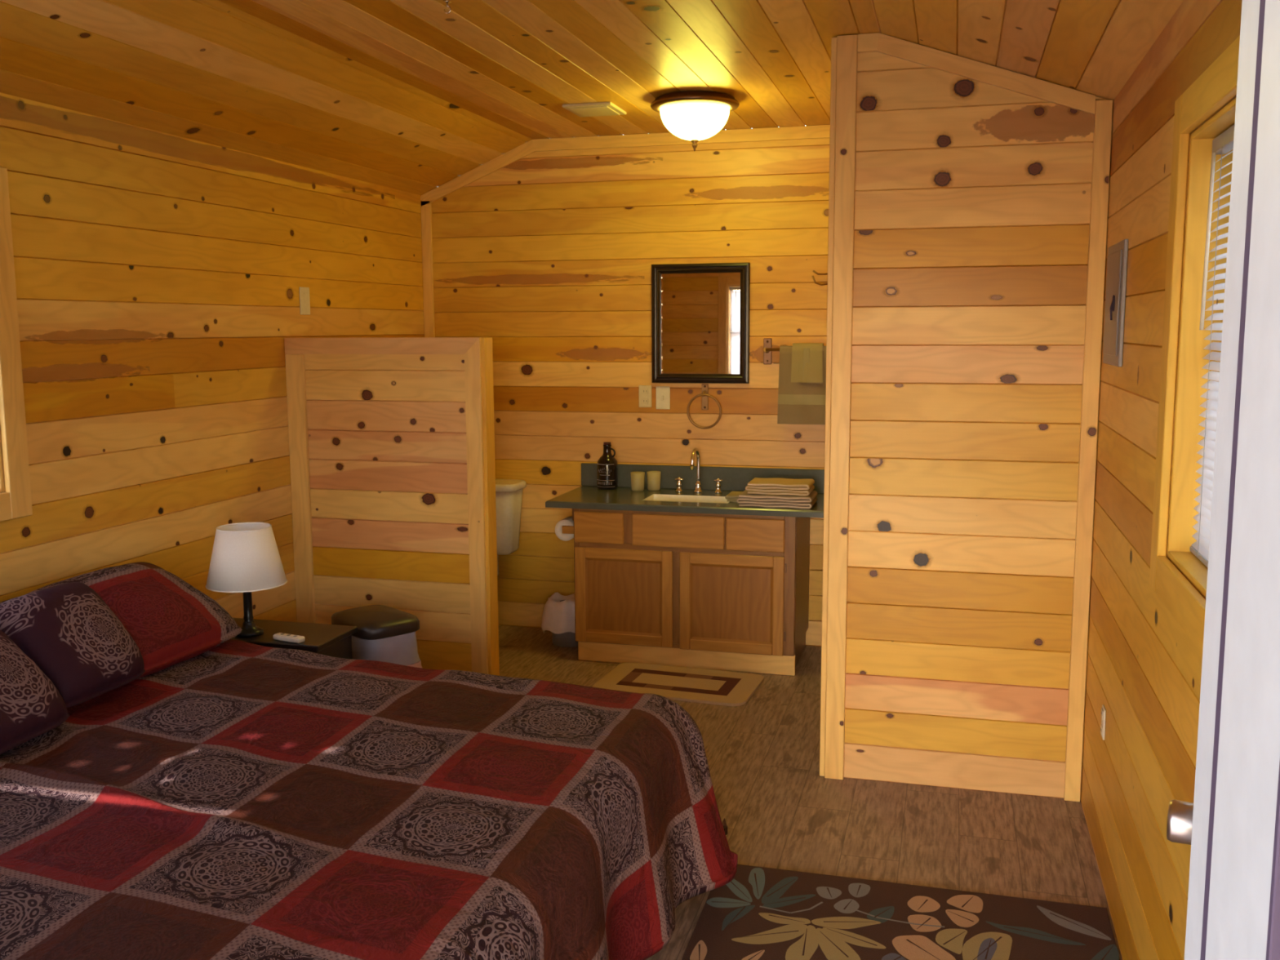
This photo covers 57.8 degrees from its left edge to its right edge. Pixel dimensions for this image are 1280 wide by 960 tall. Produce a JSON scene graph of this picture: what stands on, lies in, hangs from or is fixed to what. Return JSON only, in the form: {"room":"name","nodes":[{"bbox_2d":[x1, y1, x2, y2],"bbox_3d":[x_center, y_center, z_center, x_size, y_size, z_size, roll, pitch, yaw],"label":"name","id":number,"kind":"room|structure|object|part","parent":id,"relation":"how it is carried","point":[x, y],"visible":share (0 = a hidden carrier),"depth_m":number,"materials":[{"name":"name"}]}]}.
{"room":"cabin bedroom","nodes":[
{"label":"cabin bedroom","id":0,"kind":"room"},
{"bbox_2d":[0,93,424,622],"bbox_3d":[-1.933,-0.029,3.874,0.101,2.365,5.416,2,8,15],"label":"wall","id":1,"kind":"structure","parent":0,"point":[159,276],"depth_m":4.31,"materials":[{"name":"brown wood"}]},
{"bbox_2d":[0,166,32,521],"bbox_3d":[-2.133,-0.354,3.111,0.150,1.070,1.065,2,8,15],"label":"window","id":2,"kind":"structure","parent":1,"relation":"in","point":[15,502],"depth_m":3.57,"materials":[{"name":"brown wood"}]},
{"bbox_3d":[-2.068,0.136,3.159,0.019,0.085,0.895,2,8,15],"label":"casing","id":3,"kind":"part","parent":2,"relation":"part of","materials":[{"name":"brown wood"}]},
{"bbox_2d":[298,286,310,315],"bbox_3d":[-1.500,-0.801,5.195,0.007,0.122,0.080,2,8,15],"label":"wall plate","id":4,"kind":"object","parent":1,"relation":"attached to","point":[304,301],"visible":1,"depth_m":5.19,"materials":[{"name":"white plastic"}]},
{"bbox_2d":[304,354,471,671],"bbox_3d":[-1.090,0.195,5.094,0.909,1.594,0.086,2,8,15],"label":"wall partition","id":5,"kind":"structure","parent":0,"point":[387,433],"depth_m":5.03,"materials":[{"name":"brown wood"}]},
{"bbox_2d":[284,354,315,623],"bbox_3d":[-1.500,0.216,5.155,0.087,1.540,0.016,2,8,15],"label":"trim","id":6,"kind":"structure","parent":5,"relation":"attached to","point":[295,363],"depth_m":5.12,"materials":[{"name":"brown wood"}]},
{"bbox_2d":[284,337,479,354],"bbox_3d":[-1.105,-0.570,4.943,0.914,0.070,0.016,2,8,15],"label":"trim","id":7,"kind":"structure","parent":5,"relation":"attached to","point":[292,345],"depth_m":4.94,"materials":[{"name":"brown wood"}]},
{"bbox_2d":[360,337,480,337],"bbox_3d":[-1.093,-0.604,4.991,0.909,0.017,0.088,2,8,15],"label":"trim","id":8,"kind":"structure","parent":5,"relation":"attached to","point":[360,337],"depth_m":4.92,"materials":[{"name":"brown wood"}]},
{"bbox_2d":[464,337,488,674],"bbox_3d":[-0.694,0.206,4.934,0.070,1.611,0.016,2,8,15],"label":"trim","id":9,"kind":"structure","parent":5,"relation":"attached to","point":[473,357],"depth_m":4.92,"materials":[{"name":"brown wood"}]},
{"bbox_2d":[480,337,499,675],"bbox_3d":[-0.641,0.201,4.974,0.019,1.611,0.088,2,8,15],"label":"trim","id":10,"kind":"structure","parent":5,"relation":"attached to","point":[486,342],"depth_m":4.95,"materials":[{"name":"brown wood"}]},
{"bbox_2d":[0,0,1183,195],"bbox_3d":[-0.304,-1.323,3.259,3.348,0.346,5.416,2,8,15],"label":"ceiling","id":11,"kind":"structure","parent":0,"point":[413,96],"depth_m":3.94,"materials":[{"name":"brown wood"}]},
{"bbox_2d":[443,0,451,13],"bbox_3d":[-0.583,-1.429,3.511,0.025,0.037,0.023,2,8,15],"label":"ceiling hook","id":12,"kind":"object","parent":11,"relation":"attached to","point":[446,2],"visible":1,"depth_m":3.51,"materials":[{"name":"silver metal"}]},
{"bbox_2d":[562,102,626,116],"bbox_3d":[-0.203,-1.667,5.228,0.225,0.017,0.255,2,8,15],"label":"ceiling vent","id":13,"kind":"object","parent":11,"relation":"in","point":[597,108],"visible":1,"depth_m":5.17,"materials":[{"name":"white metal"}]},
{"bbox_2d":[569,106,619,116],"bbox_3d":[-0.203,-1.660,5.229,0.175,0.004,0.205,2,8,15],"label":"grille","id":14,"kind":"object","parent":13,"relation":"attached to","point":[580,111],"depth_m":5.21,"materials":[{"name":"white metal"}]},
{"bbox_2d":[650,90,739,151],"bbox_3d":[0.237,-1.536,5.018,0.384,0.225,0.384,2,8,15],"label":"ceiling light","id":15,"kind":"object","parent":11,"relation":"attached to","point":[694,116],"visible":1,"depth_m":4.90,"materials":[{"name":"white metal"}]},
{"bbox_3d":[0.237,-1.536,5.018,0.300,0.128,0.300,2,8,15],"label":"lamp shade","id":16,"kind":"part","parent":15,"relation":"part of","materials":[{"name":"beige glass"}]},
{"bbox_2d":[431,137,829,646],"bbox_3d":[0.421,-0.461,6.057,3.292,2.631,0.101,2,8,15],"label":"wall","id":17,"kind":"structure","parent":0,"point":[548,256],"depth_m":6.10,"materials":[{"name":"brown wood"}]},
{"bbox_2d":[420,200,435,337],"bbox_3d":[-1.154,-0.355,6.439,0.057,2.335,0.016,2,8,15],"label":"trim","id":18,"kind":"structure","parent":17,"relation":"attached to","point":[426,210],"depth_m":6.33,"materials":[{"name":"brown wood"}]},
{"bbox_2d":[420,139,535,206],"bbox_3d":[-0.869,-1.633,6.191,0.660,0.326,0.016,2,8,15],"label":"trim","id":19,"kind":"structure","parent":17,"relation":"attached to","point":[526,148],"depth_m":6.18,"materials":[{"name":"brown wood"}]},
{"bbox_2d":[639,385,651,407],"bbox_3d":[0.028,-0.441,6.110,0.070,0.116,0.008,2,8,15],"label":"outlet","id":20,"kind":"object","parent":17,"relation":"attached to","point":[645,391],"visible":1,"depth_m":6.11,"materials":[{"name":"beige plastic"}]},
{"bbox_2d":[641,388,648,394],"bbox_3d":[0.027,-0.466,6.104,0.034,0.028,0.003,2,8,15],"label":"receptacle","id":21,"kind":"object","parent":20,"relation":"attached to","point":[644,391],"depth_m":6.10,"materials":[{"name":"beige plastic"}]},
{"bbox_2d":[641,398,648,404],"bbox_3d":[0.027,-0.414,6.111,0.034,0.028,0.003,2,8,15],"label":"receptacle","id":22,"kind":"object","parent":20,"relation":"attached to","point":[644,401],"depth_m":6.11,"materials":[{"name":"beige plastic"}]},
{"bbox_2d":[655,386,670,408],"bbox_3d":[0.119,-0.430,6.084,0.076,0.120,0.014,2,8,15],"label":"light switch","id":23,"kind":"object","parent":17,"relation":"attached to","point":[663,393],"visible":1,"depth_m":6.08,"materials":[{"name":"white plastic"}]},
{"bbox_2d":[532,124,830,151],"bbox_3d":[0.274,-1.730,5.867,1.734,0.060,0.016,2,8,15],"label":"trim","id":24,"kind":"structure","parent":17,"relation":"attached to","point":[819,131],"depth_m":5.89,"materials":[{"name":"brown wood"}]},
{"bbox_2d":[651,262,750,383],"bbox_3d":[0.310,-0.804,5.974,0.512,0.610,0.030,2,8,15],"label":"wall mirror","id":25,"kind":"object","parent":17,"relation":"attached to","point":[700,313],"visible":1,"depth_m":5.97,"materials":[{"name":"black metal"}]},
{"bbox_3d":[0.310,-0.804,5.975,0.418,0.516,0.001,2,8,15],"label":"glass","id":26,"kind":"part","parent":25,"relation":"part of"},
{"bbox_2d":[581,462,824,493],"bbox_3d":[0.330,-0.011,6.078,1.337,0.123,0.020,2,8,15],"label":"backsplash","id":27,"kind":"structure","parent":17,"relation":"attached to","point":[735,478],"depth_m":6.06,"materials":[{"name":"stone"}]},
{"bbox_2d":[686,383,721,429],"bbox_3d":[0.336,-0.381,6.012,0.184,0.232,0.052,2,8,15],"label":"towel ring","id":28,"kind":"object","parent":17,"relation":"attached to","point":[704,394],"visible":1,"depth_m":6.02,"materials":[{"name":"gold metal"}]},
{"bbox_2d":[763,337,779,364],"bbox_3d":[0.853,-0.645,5.826,0.478,0.132,0.070,2,8,15],"label":"towel bar","id":29,"kind":"object","parent":17,"relation":"attached to","point":[767,348],"visible":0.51,"depth_m":5.91,"materials":[{"name":"brown metal"}]},
{"bbox_3d":[0.845,-0.651,5.799,0.436,0.015,0.016,2,8,15],"label":"rod","id":30,"kind":"part","parent":29,"relation":"part of","materials":[{"name":"gold metal"}]},
{"bbox_2d":[777,346,826,424],"bbox_3d":[0.845,-0.475,5.817,0.307,0.392,0.048,2,8,15],"label":"bath towel","id":31,"kind":"object","parent":29,"relation":"hanging from","point":[798,402],"visible":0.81,"depth_m":5.82,"materials":[{"name":"beige fabric"}]},
{"bbox_2d":[791,342,823,382],"bbox_3d":[0.839,-0.587,5.805,0.159,0.194,0.071,2,8,15],"label":"hand towel","id":32,"kind":"object","parent":31,"relation":"on","point":[806,357],"visible":1,"depth_m":5.78,"materials":[{"name":"beige fabric"}]},
{"bbox_2d":[812,270,827,285],"bbox_3d":[0.905,-1.005,5.768,0.105,0.110,0.022,-3,8,-19],"label":"robe hook","id":33,"kind":"object","parent":17,"relation":"attached to","point":[814,271],"visible":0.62,"depth_m":5.76,"materials":[{"name":"gold metal"}]},
{"bbox_2d":[498,625,1122,959],"bbox_3d":[-0.291,1.243,3.596,3.532,0.100,5.656,2,8,15],"label":"floor","id":34,"kind":"structure","parent":0,"point":[762,753],"depth_m":3.94,"materials":[{"name":"carpet"}]},
{"bbox_2d":[231,617,357,658],"bbox_3d":[-1.405,0.827,4.305,0.650,0.550,0.301,2,8,15],"label":"nightstand","id":35,"kind":"object","parent":34,"relation":"on","point":[331,640],"visible":0.17,"depth_m":4.23,"materials":[{"name":"black paint"}]},
{"bbox_2d":[205,522,287,637],"bbox_3d":[-1.422,0.363,4.196,0.281,0.397,0.281,2,8,15],"label":"table lamp","id":36,"kind":"object","parent":35,"relation":"on","point":[246,558],"visible":0.99,"depth_m":4.09,"materials":[{"name":"fabric"}]},
{"bbox_3d":[-1.423,0.169,4.171,0.190,0.004,0.190,2,8,15],"label":"shade trim","id":37,"kind":"part","parent":36,"relation":"part of","materials":[{"name":"fabric"}]},
{"bbox_3d":[-1.423,0.272,4.184,0.278,0.207,0.278,2,8,15],"label":"lamp shade","id":38,"kind":"part","parent":36,"relation":"part of","materials":[{"name":"fabric"}]},
{"bbox_3d":[-1.422,0.374,4.198,0.281,0.004,0.281,2,8,15],"label":"shade trim","id":39,"kind":"part","parent":36,"relation":"part of","materials":[{"name":"fabric"}]},
{"bbox_3d":[-1.422,0.419,4.204,0.040,0.195,0.040,2,8,15],"label":"stem","id":40,"kind":"part","parent":36,"relation":"part of","materials":[{"name":"metal"}]},
{"bbox_2d":[272,632,305,644],"bbox_3d":[-1.248,0.561,4.125,0.124,0.022,0.038,4,8,27],"label":"remote control","id":41,"kind":"object","parent":35,"relation":"on","point":[298,639],"visible":1,"depth_m":4.11,"materials":[{"name":"white plastic"}]},
{"bbox_3d":[-1.113,0.846,4.234,0.020,0.528,0.250,2,8,15],"label":"panel","id":42,"kind":"part","parent":35,"relation":"part of","materials":[{"name":"black paint"}]},
{"bbox_2d":[331,604,419,664],"bbox_3d":[-1.030,0.787,4.548,0.254,0.563,0.336,-7,10,-41],"label":"trash can","id":43,"kind":"object","parent":34,"relation":"on","point":[373,622],"visible":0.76,"depth_m":4.43,"materials":[{"name":"black plastic"}]},
{"bbox_3d":[-1.032,0.541,4.516,0.254,0.068,0.336,-7,10,-41],"label":"lid","id":44,"kind":"part","parent":43,"relation":"part of","materials":[{"name":"black plastic"}]},
{"bbox_2d":[351,631,422,667],"bbox_3d":[-1.031,0.655,4.532,0.268,0.159,0.354,-7,10,-41],"label":"liner","id":45,"kind":"object","parent":43,"relation":"in","point":[402,650],"visible":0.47,"depth_m":4.40,"materials":[{"name":"white plastic"}]},
{"bbox_2d":[495,479,526,575],"bbox_3d":[-0.920,0.448,6.108,0.456,0.828,0.716,2,8,15],"label":"toilet","id":46,"kind":"object","parent":34,"relation":"on","point":[508,492],"visible":0.2,"depth_m":6.21,"materials":[{"name":"ceramic"}]},
{"bbox_3d":[-0.857,0.217,6.316,0.424,0.345,0.200,2,8,15],"label":"tank","id":47,"kind":"part","parent":46,"relation":"part of","materials":[{"name":"ceramic"}]},
{"bbox_3d":[-0.858,0.025,6.291,0.456,0.040,0.226,2,8,15],"label":"tank lid","id":48,"kind":"part","parent":46,"relation":"part of","materials":[{"name":"ceramic"}]},
{"bbox_2d":[551,600,577,647],"bbox_3d":[-0.373,0.756,6.115,0.204,0.210,0.204,2,8,15],"label":"waste bin","id":49,"kind":"object","parent":34,"relation":"on","point":[567,639],"visible":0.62,"depth_m":6.04,"materials":[{"name":"grey paint"}]},
{"bbox_2d":[541,591,575,634],"bbox_3d":[-0.382,0.702,6.109,0.276,0.211,0.276,2,8,15],"label":"bag","id":50,"kind":"object","parent":49,"relation":"on","point":[557,616],"visible":0.53,"depth_m":6.00,"materials":[{"name":"white plastic"}]},
{"bbox_2d":[592,662,764,706],"bbox_3d":[0.182,0.946,5.410,0.724,0.012,0.464,2,8,19],"label":"bath mat","id":51,"kind":"object","parent":34,"relation":"on","point":[728,688],"visible":0.83,"depth_m":5.38,"materials":[{"name":"beige fabric"}]},
{"bbox_2d":[573,508,809,675],"bbox_3d":[0.274,0.502,5.870,1.096,0.772,0.576,2,8,15],"label":"vanity cabinet","id":52,"kind":"object","parent":34,"relation":"on","point":[706,591],"visible":0.98,"depth_m":5.60,"materials":[{"name":"brown wood"}]},
{"bbox_2d":[555,516,573,541],"bbox_3d":[-0.360,0.244,5.830,0.108,0.108,0.110,2,8,15],"label":"toilet paper","id":53,"kind":"object","parent":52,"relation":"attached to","point":[568,521],"visible":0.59,"depth_m":5.78,"materials":[{"name":"white paper"}]},
{"bbox_2d":[561,508,573,533],"bbox_3d":[-0.337,0.194,5.817,0.072,0.129,0.146,2,8,15],"label":"toilet paper holder","id":54,"kind":"object","parent":52,"relation":"attached to","point":[565,529],"visible":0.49,"depth_m":5.75,"materials":[{"name":"brown wood"}]},
{"bbox_3d":[-0.353,0.247,5.758,0.070,0.040,0.012,2,8,15],"label":"arm","id":55,"kind":"part","parent":54,"relation":"part of","materials":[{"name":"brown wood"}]},
{"bbox_3d":[-0.310,0.470,5.753,0.028,0.674,0.018,2,8,15],"label":"frame","id":56,"kind":"part","parent":52,"relation":"part of","materials":[{"name":"brown wood"}]},
{"bbox_3d":[-0.201,0.232,5.672,0.252,0.154,0.018,2,8,15],"label":"drawer","id":57,"kind":"part","parent":52,"relation":"part of","materials":[{"name":"brown wood"}]},
{"bbox_3d":[-0.080,0.572,5.684,0.494,0.476,0.019,2,8,15],"label":"cabinet door","id":58,"kind":"part","parent":52,"relation":"part of","materials":[{"name":"brown wood"}]},
{"bbox_3d":[-0.081,0.572,5.682,0.394,0.376,0.008,2,8,15],"label":"panel","id":59,"kind":"part","parent":52,"relation":"part of","materials":[{"name":"brown wood"}]},
{"bbox_3d":[-0.053,0.237,5.652,0.057,0.146,0.018,2,8,15],"label":"frame","id":60,"kind":"part","parent":52,"relation":"part of","materials":[{"name":"brown wood"}]},
{"bbox_3d":[0.194,0.810,5.661,1.011,0.020,0.018,2,8,15],"label":"frame","id":61,"kind":"part","parent":52,"relation":"part of","materials":[{"name":"brown wood"}]},
{"bbox_3d":[0.181,0.573,5.633,0.060,0.456,0.018,2,8,15],"label":"frame","id":62,"kind":"part","parent":52,"relation":"part of","materials":[{"name":"brown wood"}]},
{"bbox_3d":[0.182,0.246,5.570,0.455,0.158,0.018,2,8,15],"label":"drawer","id":63,"kind":"part","parent":52,"relation":"part of","materials":[{"name":"brown wood"}]},
{"bbox_3d":[0.191,0.162,5.576,1.011,0.020,0.018,2,8,15],"label":"frame","id":64,"kind":"part","parent":52,"relation":"part of","materials":[{"name":"brown wood"}]},
{"bbox_3d":[0.192,0.332,5.598,1.011,0.030,0.018,2,8,15],"label":"frame","id":65,"kind":"part","parent":52,"relation":"part of","materials":[{"name":"brown wood"}]},
{"bbox_2d":[545,462,824,518],"bbox_3d":[0.269,0.041,5.806,1.365,0.154,0.587,2,8,15],"label":"countertop","id":66,"kind":"structure","parent":52,"relation":"on","point":[588,496],"depth_m":5.94,"materials":[{"name":"stone"}]},
{"bbox_2d":[596,441,617,489],"bbox_3d":[-0.172,-0.077,6.122,0.110,0.247,0.112,2,8,15],"label":"jug","id":67,"kind":"object","parent":66,"relation":"on","point":[607,465],"visible":1,"depth_m":6.09,"materials":[{"name":"brown glass"}]},
{"bbox_2d":[631,471,644,491],"bbox_3d":[-0.012,0.007,6.053,0.074,0.096,0.074,2,8,15],"label":"cup","id":68,"kind":"object","parent":66,"relation":"on","point":[637,478],"visible":1,"depth_m":6.03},
{"bbox_2d":[646,471,661,490],"bbox_3d":[0.072,0.004,6.077,0.074,0.096,0.074,2,8,15],"label":"cup","id":69,"kind":"object","parent":66,"relation":"on","point":[653,477],"visible":1,"depth_m":6.05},
{"bbox_2d":[642,493,728,503],"bbox_3d":[0.246,0.168,5.780,0.428,0.152,0.224,2,8,15],"label":"sink","id":70,"kind":"object","parent":66,"relation":"in","point":[679,498],"visible":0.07,"depth_m":5.88,"materials":[{"name":"ceramic"}]},
{"bbox_2d":[675,447,723,493],"bbox_3d":[0.291,-0.049,5.932,0.252,0.236,0.144,2,8,15],"label":"faucet","id":71,"kind":"object","parent":66,"relation":"on","point":[698,488],"visible":1,"depth_m":5.97,"materials":[{"name":"silver metal"}]},
{"bbox_3d":[0.282,-0.075,5.922,0.023,0.181,0.127,3,8,21],"label":"spout","id":72,"kind":"part","parent":71,"relation":"part of","materials":[{"name":"silver metal"}]},
{"bbox_2d":[724,491,742,502],"bbox_3d":[0.478,0.082,5.709,0.090,0.034,0.163,2,8,15],"label":"folded towel","id":73,"kind":"object","parent":66,"relation":"on","point":[732,496],"visible":0.58,"depth_m":5.64,"materials":[{"name":"beige fabric"}]},
{"bbox_2d":[736,489,817,508],"bbox_3d":[0.658,0.089,5.564,0.358,0.056,0.228,2,8,15],"label":"folded towel","id":74,"kind":"object","parent":66,"relation":"on","point":[744,499],"visible":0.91,"depth_m":5.46,"materials":[{"name":"beige fabric"}]},
{"bbox_2d":[745,477,814,496],"bbox_3d":[0.673,0.031,5.571,0.305,0.054,0.213,2,8,15],"label":"folded towel","id":75,"kind":"object","parent":74,"relation":"on","point":[775,486],"visible":1,"depth_m":5.49,"materials":[{"name":"beige fabric"}]},
{"bbox_3d":[0.410,0.251,5.528,0.023,0.146,0.018,2,8,15],"label":"frame","id":76,"kind":"part","parent":52,"relation":"part of","materials":[{"name":"brown wood"}]},
{"bbox_3d":[0.435,0.591,5.544,0.404,0.378,0.008,2,8,15],"label":"panel","id":77,"kind":"part","parent":52,"relation":"part of","materials":[{"name":"brown wood"}]},
{"bbox_3d":[0.436,0.591,5.546,0.504,0.478,0.019,2,8,15],"label":"cabinet door","id":78,"kind":"part","parent":52,"relation":"part of","materials":[{"name":"brown wood"}]},
{"bbox_3d":[0.543,0.259,5.473,0.279,0.158,0.018,2,8,15],"label":"drawer","id":79,"kind":"part","parent":52,"relation":"part of","materials":[{"name":"brown wood"}]},
{"bbox_3d":[0.706,0.501,5.481,0.052,0.674,0.018,2,8,15],"label":"frame","id":80,"kind":"part","parent":52,"relation":"part of","materials":[{"name":"brown wood"}]},
{"bbox_3d":[0.797,0.467,5.743,0.018,0.674,0.536,2,8,15],"label":"panel","id":81,"kind":"part","parent":52,"relation":"part of","materials":[{"name":"brown wood"}]},
{"bbox_2d":[681,864,1119,959],"bbox_3d":[0.595,1.296,2.726,1.110,0.013,1.498,2,8,15],"label":"area rug","id":82,"kind":"object","parent":34,"relation":"on","point":[763,913],"visible":0.98,"depth_m":3.21,"materials":[{"name":"multicoloured fabric"}]},
{"bbox_3d":[-1.152,1.007,2.872,1.930,0.565,2.096,2,8,15],"label":"bed","id":83,"kind":"object","parent":34,"relation":"on","visible":0,"materials":[{"name":"cotton fabric"},{"name":"wood"}]},
{"bbox_2d":[0,639,737,959],"bbox_3d":[-1.022,0.939,2.801,2.268,0.532,2.397,2,8,15],"label":"comforter","id":84,"kind":"object","parent":83,"relation":"on","point":[234,799],"visible":0.93,"depth_m":2.64,"materials":[{"name":"fabric"}]},
{"bbox_2d":[0,630,69,754],"bbox_3d":[-1.679,0.527,2.914,0.316,0.299,0.383,2,8,15],"label":"cushion","id":85,"kind":"object","parent":84,"relation":"on","point":[31,705],"visible":1,"depth_m":2.94,"materials":[{"name":"purple fabric"}]},
{"bbox_2d":[0,582,145,707],"bbox_3d":[-1.625,0.463,3.304,0.284,0.305,0.359,2,8,15],"label":"cushion","id":86,"kind":"object","parent":84,"relation":"on","point":[68,631],"visible":0.84,"depth_m":3.22,"materials":[{"name":"purple fabric"}]},
{"bbox_2d":[26,561,242,678],"bbox_3d":[-1.619,0.439,3.701,0.426,0.289,0.621,2,8,15],"label":"pillow sham","id":87,"kind":"object","parent":84,"relation":"on","point":[171,621],"visible":0.62,"depth_m":3.67,"materials":[{"name":"red fabric"}]},
{"bbox_2d":[843,51,1113,798],"bbox_3d":[1.120,-0.200,4.053,0.888,2.629,0.091,2,8,15],"label":"wall","id":88,"kind":"structure","parent":0,"point":[972,197],"depth_m":4.01,"materials":[{"name":"brown wood"}]},
{"bbox_2d":[819,37,836,776],"bbox_3d":[0.679,-0.212,4.166,0.020,2.627,0.089,2,8,15],"label":"trim","id":89,"kind":"structure","parent":88,"relation":"attached to","point":[833,40],"depth_m":4.11,"materials":[{"name":"brown wood"}]},
{"bbox_2d":[824,34,857,779],"bbox_3d":[0.709,-0.204,4.105,0.068,2.627,0.021,2,8,15],"label":"trim","id":90,"kind":"structure","parent":88,"relation":"attached to","point":[846,45],"depth_m":4.08,"materials":[{"name":"brown wood"}]},
{"bbox_2d":[857,32,879,53],"bbox_3d":[0.772,-1.477,3.922,0.070,0.057,0.016,2,8,15],"label":"trim","id":91,"kind":"structure","parent":88,"relation":"attached to","point":[867,42],"depth_m":3.92,"materials":[{"name":"brown wood"}]},
{"bbox_2d":[876,32,1095,115],"bbox_3d":[1.138,-1.346,3.839,0.698,0.299,0.016,2,8,15],"label":"trim","id":92,"kind":"structure","parent":88,"relation":"attached to","point":[910,51],"depth_m":3.83,"materials":[{"name":"brown wood"}]},
{"bbox_2d":[1063,99,1113,801],"bbox_3d":[1.508,-0.053,3.910,0.053,2.371,0.017,2,8,15],"label":"trim","id":93,"kind":"structure","parent":88,"relation":"attached to","point":[1103,108],"depth_m":3.90,"materials":[{"name":"brown wood"}]},
{"bbox_2d":[1080,0,1242,959],"bbox_3d":[1.341,0.068,2.996,0.101,2.371,5.416,2,8,15],"label":"wall","id":94,"kind":"structure","parent":0,"point":[1144,668],"depth_m":2.98,"materials":[{"name":"brown wood"}]},
{"bbox_2d":[1100,704,1106,740],"bbox_3d":[1.405,0.736,3.524,0.008,0.095,0.055,2,8,15],"label":"outlet","id":95,"kind":"object","parent":94,"relation":"attached to","point":[1103,708],"visible":1,"depth_m":3.50,"materials":[{"name":"white plastic"}]},
{"bbox_2d":[1100,724,1102,736],"bbox_3d":[1.403,0.761,3.528,0.003,0.028,0.034,2,8,15],"label":"receptacle","id":96,"kind":"object","parent":95,"relation":"attached to","point":[1101,725],"depth_m":3.52,"materials":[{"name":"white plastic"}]},
{"bbox_2d":[1101,707,1103,719],"bbox_3d":[1.403,0.710,3.521,0.003,0.028,0.034,2,8,15],"label":"receptacle","id":97,"kind":"object","parent":95,"relation":"attached to","point":[1102,708],"depth_m":3.51,"materials":[{"name":"white plastic"}]},
{"bbox_2d":[1102,239,1128,366],"bbox_3d":[1.435,-0.534,3.530,0.028,0.365,0.370,2,8,15],"label":"electrical panel","id":98,"kind":"object","parent":94,"relation":"attached to","point":[1117,258],"visible":1,"depth_m":3.44,"materials":[{"name":"grey paint"}]},
{"bbox_3d":[1.436,-0.535,3.530,0.005,0.308,0.310,2,8,15],"label":"panel door","id":99,"kind":"part","parent":98,"relation":"part of","materials":[{"name":"grey paint"}]},
{"bbox_2d":[1149,35,1239,653],"bbox_3d":[1.114,-0.226,2.094,0.150,1.088,1.075,2,8,15],"label":"window","id":100,"kind":"structure","parent":94,"relation":"in","point":[1216,86],"depth_m":2.51,"materials":[{"name":"brown wood"}]},
{"bbox_3d":[1.179,-0.291,2.584,0.019,1.088,0.085,2,8,15],"label":"casing","id":101,"kind":"part","parent":100,"relation":"part of","materials":[{"name":"brown wood"}]},
{"bbox_3d":[1.053,0.269,2.176,0.019,0.085,0.905,2,8,15],"label":"casing","id":102,"kind":"part","parent":100,"relation":"part of","materials":[{"name":"brown wood"}]},
{"bbox_3d":[1.111,0.222,2.154,0.100,0.014,0.877,2,8,15],"label":"sill","id":103,"kind":"part","parent":100,"relation":"part of","materials":[{"name":"brown wood"}]},
{"bbox_3d":[1.048,-0.725,2.045,0.019,0.085,0.905,2,8,15],"label":"casing","id":104,"kind":"part","parent":100,"relation":"part of","materials":[{"name":"brown wood"}]},
{"bbox_2d":[1189,124,1234,568],"bbox_3d":[1.107,-0.226,2.095,0.042,0.886,0.869,2,8,15],"label":"window blind","id":105,"kind":"object","parent":100,"relation":"attached to","point":[1223,144],"visible":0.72,"depth_m":2.44,"materials":[{"name":"white paint"}]},
{"bbox_3d":[1.116,0.207,2.151,0.024,0.012,0.869,2,8,15],"label":"rail","id":106,"kind":"part","parent":105,"relation":"part of","materials":[{"name":"white paint"}]},
{"bbox_3d":[1.186,-0.258,2.415,0.001,0.846,0.002,2,8,15],"label":"ladder cord","id":107,"kind":"part","parent":105,"relation":"part of","materials":[{"name":"white fabric"}]},
{"bbox_3d":[-1.017,0.246,0.772,3.292,2.641,0.116,2,8,15],"label":"wall","id":108,"kind":"structure","parent":0,"visible":0},
{"bbox_2d":[1166,799,1193,844],"bbox_3d":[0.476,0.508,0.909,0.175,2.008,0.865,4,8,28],"label":"door knob","id":109,"kind":"object","parent":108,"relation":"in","point":[1180,816],"depth_m":1.24,"materials":[{"name":"silver metal"}]},
{"bbox_2d":[1184,0,1279,959],"bbox_3d":[-0.229,0.537,0.562,1.030,2.090,0.180,2,8,15],"label":"door","id":110,"kind":"structure","parent":108,"relation":"attached to","point":[1233,908],"depth_m":0.38,"materials":[{"name":"white paint"}]}
]}

